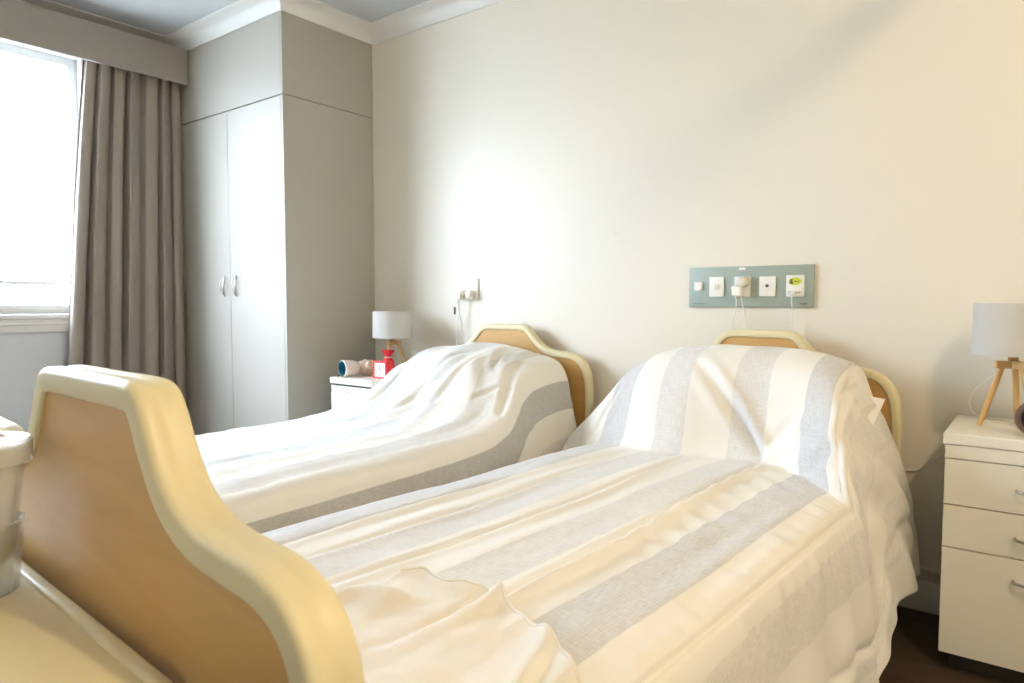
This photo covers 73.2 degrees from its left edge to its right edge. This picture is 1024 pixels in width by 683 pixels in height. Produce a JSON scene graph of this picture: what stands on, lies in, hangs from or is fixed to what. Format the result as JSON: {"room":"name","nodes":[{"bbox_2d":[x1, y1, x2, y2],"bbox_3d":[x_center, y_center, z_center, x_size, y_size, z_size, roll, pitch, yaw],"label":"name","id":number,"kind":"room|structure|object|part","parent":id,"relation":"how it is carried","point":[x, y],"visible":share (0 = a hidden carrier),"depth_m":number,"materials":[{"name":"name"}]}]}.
{"room":"care facility","nodes":[
{"label":"care facility","id":0,"kind":"room"},
{"bbox_2d":[0,38,80,432],"bbox_3d":[-3.211,-0.422,3.024,0.120,2.705,4.713,2,4,37],"label":"wall","id":1,"kind":"structure","parent":0,"point":[23,356],"depth_m":3.72,"materials":[{"name":"white paint"}]},
{"bbox_2d":[0,40,82,333],"bbox_3d":[-3.129,-0.807,3.064,0.135,1.590,2.370,2,4,37],"label":"window","id":2,"kind":"structure","parent":1,"relation":"in","point":[13,318],"depth_m":3.82,"materials":[{"name":"white paint"}]},
{"bbox_3d":[-3.113,-0.062,3.093,0.095,0.100,2.370,2,4,37],"label":"sill","id":3,"kind":"part","parent":2,"relation":"part of","materials":[{"name":"white paint"}]},
{"bbox_3d":[-3.097,-0.846,3.037,0.014,1.510,2.330,2,4,37],"label":"architrave","id":4,"kind":"part","parent":2,"relation":"part of","materials":[{"name":"white paint"}]},
{"bbox_2d":[0,0,187,87],"bbox_3d":[-2.925,-1.598,3.071,0.164,0.208,2.939,2,4,37],"label":"valance","id":5,"kind":"object","parent":1,"relation":"attached to","point":[21,22],"visible":0.9,"depth_m":3.75,"materials":[{"name":"fabric"}]},
{"bbox_2d":[67,59,189,414],"bbox_3d":[-2.260,-0.410,4.028,0.108,2.531,0.724,2,4,37],"label":"curtain","id":6,"kind":"object","parent":5,"relation":"hanging from","point":[128,301],"visible":0.66,"depth_m":4.02,"materials":[{"name":"fabric"}]},
{"bbox_2d":[50,0,428,34],"bbox_3d":[-0.749,-1.717,1.057,6.330,0.100,4.953,2,4,37],"label":"ceiling","id":7,"kind":"structure","parent":0,"point":[163,17],"depth_m":3.77,"materials":[{"name":"grey paint"}]},
{"bbox_2d":[372,0,1023,570],"bbox_3d":[0.724,-0.423,3.048,6.330,2.705,0.120,2,4,37],"label":"wall","id":8,"kind":"structure","parent":0,"point":[877,145],"depth_m":2.86,"materials":[{"name":"beige paint"}]},
{"bbox_2d":[18,0,503,50],"bbox_3d":[-0.749,-1.627,1.062,6.088,0.078,4.711,2,4,37],"label":"trim","id":9,"kind":"structure","parent":8,"relation":"attached to","point":[238,14],"depth_m":3.82,"materials":[{"name":"white paint"}]},
{"bbox_2d":[461,278,478,300],"bbox_3d":[-0.228,-0.279,3.703,0.120,0.118,0.014,2,4,37],"label":"wall socket","id":10,"kind":"object","parent":8,"relation":"attached to","point":[473,283],"visible":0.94,"depth_m":3.69,"materials":[{"name":"white plastic"}]},
{"bbox_2d":[456,290,465,343],"bbox_3d":[-0.272,-0.101,3.714,0.045,0.349,0.045,2,4,37],"label":"plug","id":11,"kind":"object","parent":10,"relation":"attached to","point":[461,295],"visible":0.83,"depth_m":3.70,"materials":[{"name":"beige plastic"}]},
{"bbox_2d":[456,290,474,345],"bbox_3d":[-0.256,-0.111,3.703,0.122,0.330,0.043,2,4,37],"label":"plug","id":12,"kind":"object","parent":10,"relation":"attached to","point":[469,294],"visible":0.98,"depth_m":3.67,"materials":[{"name":"beige plastic"}]},
{"bbox_2d":[689,264,814,306],"bbox_3d":[0.954,-0.222,2.788,0.500,0.164,0.028,2,4,37],"label":"panel","id":13,"kind":"object","parent":8,"relation":"attached to","point":[769,286],"visible":0.99,"depth_m":2.77,"materials":[{"name":"teal plastic"}]},
{"bbox_2d":[694,282,702,290],"bbox_3d":[0.786,-0.233,2.911,0.036,0.038,0.008,2,4,37],"label":"switch","id":14,"kind":"object","parent":13,"relation":"attached to","point":[698,286],"depth_m":2.91,"materials":[{"name":"white plastic"}]},
{"bbox_2d":[709,277,723,296],"bbox_3d":[0.849,-0.227,2.863,0.062,0.082,0.008,2,4,37],"label":"switch plate","id":15,"kind":"object","parent":13,"relation":"attached to","point":[716,284],"depth_m":2.86,"materials":[{"name":"beige plastic"}]},
{"bbox_2d":[730,285,743,329],"bbox_3d":[0.905,-0.072,2.798,0.053,0.316,0.040,2,4,37],"label":"plug","id":16,"kind":"object","parent":13,"relation":"attached to","point":[736,289],"visible":0.8,"depth_m":2.78,"materials":[{"name":"white plastic"}]},
{"bbox_3d":[0.934,-0.222,2.798,0.066,0.082,0.008,2,4,37],"label":"socket plate","id":17,"kind":"part","parent":13,"relation":"part of","materials":[{"name":"white plastic"}]},
{"bbox_2d":[738,276,749,328],"bbox_3d":[0.930,-0.102,2.781,0.046,0.323,0.035,2,4,37],"label":"plug","id":18,"kind":"object","parent":13,"relation":"attached to","point":[743,281],"visible":0.79,"depth_m":2.76,"materials":[{"name":"beige plastic"}]},
{"bbox_3d":[1.013,-0.219,2.737,0.064,0.080,0.008,2,4,37],"label":"socket plate","id":19,"kind":"part","parent":13,"relation":"part of","materials":[{"name":"white plastic"}]},
{"bbox_2d":[790,292,795,330],"bbox_3d":[1.082,-0.024,2.668,0.017,0.338,0.034,2,4,37],"label":"plug","id":20,"kind":"object","parent":13,"relation":"attached to","point":[791,293],"visible":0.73,"depth_m":2.66,"materials":[{"name":"white plastic"}]},
{"bbox_3d":[1.097,-0.215,2.673,0.068,0.084,0.008,2,4,37],"label":"socket plate","id":21,"kind":"part","parent":13,"relation":"part of","materials":[{"name":"white plastic"}]},
{"bbox_2d":[897,567,940,614],"bbox_3d":[1.131,0.870,2.720,4.956,0.157,0.018,2,4,37],"label":"baseboard","id":22,"kind":"structure","parent":8,"relation":"attached to","point":[926,599],"depth_m":2.45,"materials":[{"name":"white"}]},
{"bbox_2d":[905,451,944,471],"bbox_3d":[1.455,0.434,2.442,0.162,0.143,0.013,2,4,35],"label":"cable","id":23,"kind":"object","parent":8,"relation":"attached to","point":[941,454],"visible":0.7,"depth_m":2.44,"materials":[{"name":"white plastic"}]},
{"bbox_2d":[879,606,1009,682],"bbox_3d":[-0.749,1.084,1.213,6.330,0.100,4.953,2,4,37],"label":"floor","id":24,"kind":"structure","parent":0,"point":[915,657],"depth_m":2.14,"materials":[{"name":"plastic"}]},
{"bbox_2d":[0,543,172,682],"bbox_3d":[-0.942,0.699,0.992,1.170,0.691,0.407,3,4,40],"label":"table","id":25,"kind":"object","parent":24,"relation":"on","point":[46,637],"visible":1,"depth_m":0.84,"materials":[{"name":"beige plastic"}]},
{"bbox_2d":[180,10,374,434],"bbox_3d":[-1.475,-0.490,4.253,1.131,2.703,0.642,2,4,37],"label":"wardrobe","id":26,"kind":"object","parent":24,"relation":"on","point":[277,108],"visible":0.81,"depth_m":3.91,"materials":[{"name":"grey wood"}]},
{"bbox_3d":[-2.067,-0.291,4.358,0.077,2.096,0.018,2,4,37],"label":"filler panel","id":27,"kind":"part","parent":26,"relation":"part of","materials":[{"name":"beige laminate"}]},
{"bbox_3d":[-1.834,-0.281,4.180,0.506,2.096,0.018,2,4,37],"label":"door","id":28,"kind":"part","parent":26,"relation":"part of","materials":[{"name":"beige laminate"}]},
{"bbox_3d":[-1.693,-0.325,4.041,0.041,0.122,0.025,2,4,37],"label":"door handle","id":29,"kind":"part","parent":26,"relation":"part of","materials":[{"name":"silver metal"}]},
{"bbox_3d":[-1.657,-1.577,3.971,1.112,0.502,0.018,2,4,37],"label":"panel","id":30,"kind":"part","parent":26,"relation":"part of","materials":[{"name":"beige laminate"}]},
{"bbox_3d":[-1.595,-0.320,3.966,0.041,0.122,0.025,2,4,37],"label":"door handle","id":31,"kind":"part","parent":26,"relation":"part of","materials":[{"name":"silver metal"}]},
{"bbox_3d":[-1.424,-0.264,3.865,0.522,2.096,0.018,2,4,37],"label":"door","id":32,"kind":"part","parent":26,"relation":"part of","materials":[{"name":"beige laminate"}]},
{"bbox_3d":[-1.026,-1.570,3.864,0.018,0.502,0.617,2,4,37],"label":"panel","id":33,"kind":"part","parent":26,"relation":"part of","materials":[{"name":"beige laminate"}]},
{"bbox_3d":[-1.026,-0.219,3.939,0.018,2.197,0.617,2,4,37],"label":"panel","id":34,"kind":"part","parent":26,"relation":"part of","materials":[{"name":"beige laminate"}]},
{"bbox_2d":[0,324,593,443],"bbox_3d":[-0.703,0.454,2.576,1.025,1.005,2.336,2,4,35],"label":"hospital bed","id":35,"kind":"object","parent":24,"relation":"on","point":[578,372],"visible":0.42,"depth_m":3.24,"materials":[{"name":"beige plastic"}]},
{"bbox_3d":[-1.368,0.355,1.659,1.000,0.706,0.060,2,4,35],"label":"footboard","id":36,"kind":"part","parent":35,"relation":"part of","materials":[{"name":"beige plastic"}]},
{"bbox_2d":[195,342,576,532],"bbox_3d":[-0.737,0.435,2.588,1.149,0.778,2.127,2,4,35],"label":"duvet","id":37,"kind":"object","parent":35,"relation":"on","point":[443,415],"visible":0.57,"depth_m":2.62,"materials":[{"name":"white fabric"}]},
{"bbox_3d":[-0.034,0.259,3.483,1.000,0.696,0.045,2,4,35],"label":"headboard","id":38,"kind":"part","parent":35,"relation":"part of","materials":[{"name":"beige plastic"}]},
{"bbox_3d":[-0.034,0.259,3.483,0.952,0.648,0.031,2,4,35],"label":"wood panel","id":39,"kind":"part","parent":35,"relation":"part of","materials":[{"name":"brown wood"}]},
{"bbox_2d":[330,374,381,408],"bbox_3d":[-0.729,0.539,3.755,0.335,0.704,0.430,2,4,37],"label":"nightstand","id":40,"kind":"object","parent":24,"relation":"on","point":[345,389],"visible":0.06,"depth_m":3.62,"materials":[{"name":"beige laminate"}]},
{"bbox_3d":[-0.834,0.336,3.608,0.323,0.134,0.020,2,4,37],"label":"drawer","id":41,"kind":"part","parent":40,"relation":"part of","materials":[{"name":"beige laminate"}]},
{"bbox_2d":[338,360,359,376],"bbox_3d":[-0.873,0.143,3.711,0.091,0.089,0.089,-3,4,-42],"label":"mug","id":42,"kind":"object","parent":40,"relation":"on","point":[346,368],"visible":1,"depth_m":3.69,"materials":[{"name":"white ceramic"}]},
{"bbox_3d":[-0.834,0.247,3.603,0.323,0.039,0.020,2,4,37],"label":"rail","id":43,"kind":"part","parent":40,"relation":"part of","materials":[{"name":"beige laminate"}]},
{"bbox_2d":[358,359,373,375],"bbox_3d":[-0.777,0.140,3.754,0.148,0.092,0.080,0,3,2],"label":"seashell","id":44,"kind":"object","parent":40,"relation":"on","point":[366,366],"visible":0.63,"depth_m":3.73,"materials":[{"name":"beige"}]},
{"bbox_2d":[373,360,391,378],"bbox_3d":[-0.678,0.147,3.623,0.094,0.092,0.053,2,4,31],"label":"alarm clock","id":45,"kind":"object","parent":40,"relation":"on","point":[381,368],"visible":0.76,"depth_m":3.60,"materials":[{"name":"red plastic"}]},
{"bbox_2d":[381,350,394,368],"bbox_3d":[-0.664,0.117,3.703,0.079,0.142,0.064,2,4,37],"label":"pouch","id":46,"kind":"object","parent":40,"relation":"on","point":[388,353],"visible":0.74,"depth_m":3.68,"materials":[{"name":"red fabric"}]},
{"bbox_2d":[372,311,411,362],"bbox_3d":[-0.656,0.009,3.789,0.216,0.346,0.216,1,3,23],"label":"table lamp","id":47,"kind":"object","parent":40,"relation":"on","point":[392,325],"visible":1,"depth_m":3.70,"materials":[{"name":"white fabric"}]},
{"bbox_3d":[-0.656,-0.093,3.784,0.216,0.143,0.216,1,3,23],"label":"lamp shade","id":48,"kind":"part","parent":47,"relation":"part of","materials":[{"name":"white fabric"}]},
{"bbox_3d":[-0.601,0.096,3.800,0.069,0.170,0.019,0,3,-5],"label":"leg","id":49,"kind":"part","parent":47,"relation":"part of","materials":[{"name":"brown wood"}]},
{"bbox_2d":[0,329,902,682],"bbox_3d":[0.187,0.494,1.857,1.104,1.005,2.374,3,4,40],"label":"hospital bed","id":50,"kind":"object","parent":24,"relation":"on","point":[108,494],"visible":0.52,"depth_m":0.82,"materials":[{"name":"beige plastic"}]},
{"bbox_3d":[-0.565,0.393,0.971,1.042,0.644,0.046,3,4,40],"label":"wood panel","id":51,"kind":"part","parent":50,"relation":"part of","materials":[{"name":"brown wood"}]},
{"bbox_3d":[-0.565,0.393,0.971,1.104,0.706,0.060,3,4,40],"label":"footboard","id":52,"kind":"part","parent":50,"relation":"part of","materials":[{"name":"beige plastic"}]},
{"bbox_2d":[261,344,920,682],"bbox_3d":[0.150,0.493,1.892,1.372,0.882,2.188,3,4,40],"label":"duvet","id":53,"kind":"object","parent":50,"relation":"on","point":[726,513],"visible":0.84,"depth_m":1.73,"materials":[{"name":"fabric"}]},
{"bbox_2d":[337,566,582,682],"bbox_3d":[-0.123,0.490,1.014,0.543,0.122,0.462,3,4,40],"label":"throw blanket","id":54,"kind":"object","parent":53,"relation":"on","point":[415,625],"visible":0.77,"depth_m":1.07,"materials":[{"name":"beige fabric"}]},
{"bbox_3d":[0.969,0.302,2.712,0.952,0.648,0.031,3,4,40],"label":"wood panel","id":55,"kind":"part","parent":50,"relation":"part of","materials":[{"name":"brown wood"}]},
{"bbox_3d":[0.969,0.302,2.712,1.000,0.696,0.045,3,4,40],"label":"headboard","id":56,"kind":"part","parent":50,"relation":"part of","materials":[{"name":"beige plastic"}]},
{"bbox_2d":[868,397,884,424],"bbox_3d":[0.860,0.223,2.560,0.905,0.120,0.185,3,4,40],"label":"pillow","id":57,"kind":"object","parent":50,"relation":"on","point":[873,414],"visible":0.02,"depth_m":2.28,"materials":[{"name":"white fabric"}]},
{"bbox_2d":[938,415,1023,682],"bbox_3d":[1.571,0.626,2.066,0.460,0.717,0.450,2,4,37],"label":"base cabinet","id":58,"kind":"object","parent":24,"relation":"on","point":[981,612],"visible":1,"depth_m":1.99,"materials":[{"name":"beige laminate"}]},
{"bbox_3d":[1.460,0.774,1.930,0.448,0.318,0.020,2,4,37],"label":"drawer","id":59,"kind":"part","parent":58,"relation":"part of","materials":[{"name":"beige laminate"}]},
{"bbox_3d":[1.460,0.550,1.917,0.448,0.124,0.020,2,4,37],"label":"drawer","id":60,"kind":"part","parent":58,"relation":"part of","materials":[{"name":"beige laminate"}]},
{"bbox_3d":[1.460,0.418,1.910,0.448,0.134,0.020,2,4,37],"label":"drawer","id":61,"kind":"part","parent":58,"relation":"part of","materials":[{"name":"beige laminate"}]},
{"bbox_3d":[1.460,0.329,1.905,0.448,0.039,0.020,2,4,37],"label":"rail","id":62,"kind":"part","parent":58,"relation":"part of","materials":[{"name":"beige laminate"}]},
{"bbox_2d":[968,303,1023,425],"bbox_3d":[1.536,0.072,2.140,0.216,0.381,0.306,1,3,18],"label":"table lamp","id":63,"kind":"object","parent":58,"relation":"on","point":[997,328],"visible":0.98,"depth_m":2.06,"materials":[{"name":"white fabric"}]},
{"bbox_3d":[1.470,0.169,2.119,0.069,0.186,0.019,1,3,18],"label":"leg","id":64,"kind":"part","parent":63,"relation":"part of","materials":[{"name":"brown wood"}]},
{"bbox_3d":[1.583,0.175,2.266,0.139,0.161,0.029,3,4,44],"label":"lamp cord","id":65,"kind":"part","parent":63,"relation":"part of","materials":[{"name":"white plastic"}]},
{"bbox_3d":[1.523,-0.038,2.091,0.216,0.157,0.216,1,3,18],"label":"lamp shade","id":66,"kind":"part","parent":63,"relation":"part of","materials":[{"name":"white fabric"}]},
{"bbox_3d":[1.564,0.167,2.139,0.069,0.186,0.019,-3,4,-40],"label":"leg","id":67,"kind":"part","parent":63,"relation":"part of","materials":[{"name":"brown wood"}]},
{"bbox_3d":[1.534,0.172,2.048,0.019,0.186,0.069,-1,3,-10],"label":"leg","id":68,"kind":"part","parent":63,"relation":"part of","materials":[{"name":"brown wood"}]},
{"bbox_3d":[1.444,0.679,1.904,0.108,0.008,0.034,2,4,37],"label":"drawer handle","id":69,"kind":"part","parent":58,"relation":"part of","materials":[{"name":"silver metal"}]},
{"bbox_3d":[1.444,0.557,1.897,0.108,0.008,0.034,2,4,37],"label":"drawer handle","id":70,"kind":"part","parent":58,"relation":"part of","materials":[{"name":"silver metal"}]},
{"bbox_2d":[1014,403,1023,432],"bbox_3d":[1.492,0.220,1.960,0.106,0.106,0.042,1,3,24],"label":"desk clock","id":71,"kind":"object","parent":58,"relation":"on","point":[1019,414],"visible":1,"depth_m":1.96,"materials":[{"name":"brown"}]},
{"label":"outside","id":72,"kind":"structure","parent":0,"visible":0},
{"bbox_3d":[-7.507,0.768,7.083,11.530,0.118,18.000,2,4,37],"label":"ground","id":73,"kind":"structure","parent":72,"visible":0},
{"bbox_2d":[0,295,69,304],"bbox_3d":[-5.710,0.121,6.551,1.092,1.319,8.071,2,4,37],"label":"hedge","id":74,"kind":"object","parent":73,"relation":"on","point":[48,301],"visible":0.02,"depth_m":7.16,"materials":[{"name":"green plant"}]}
]}

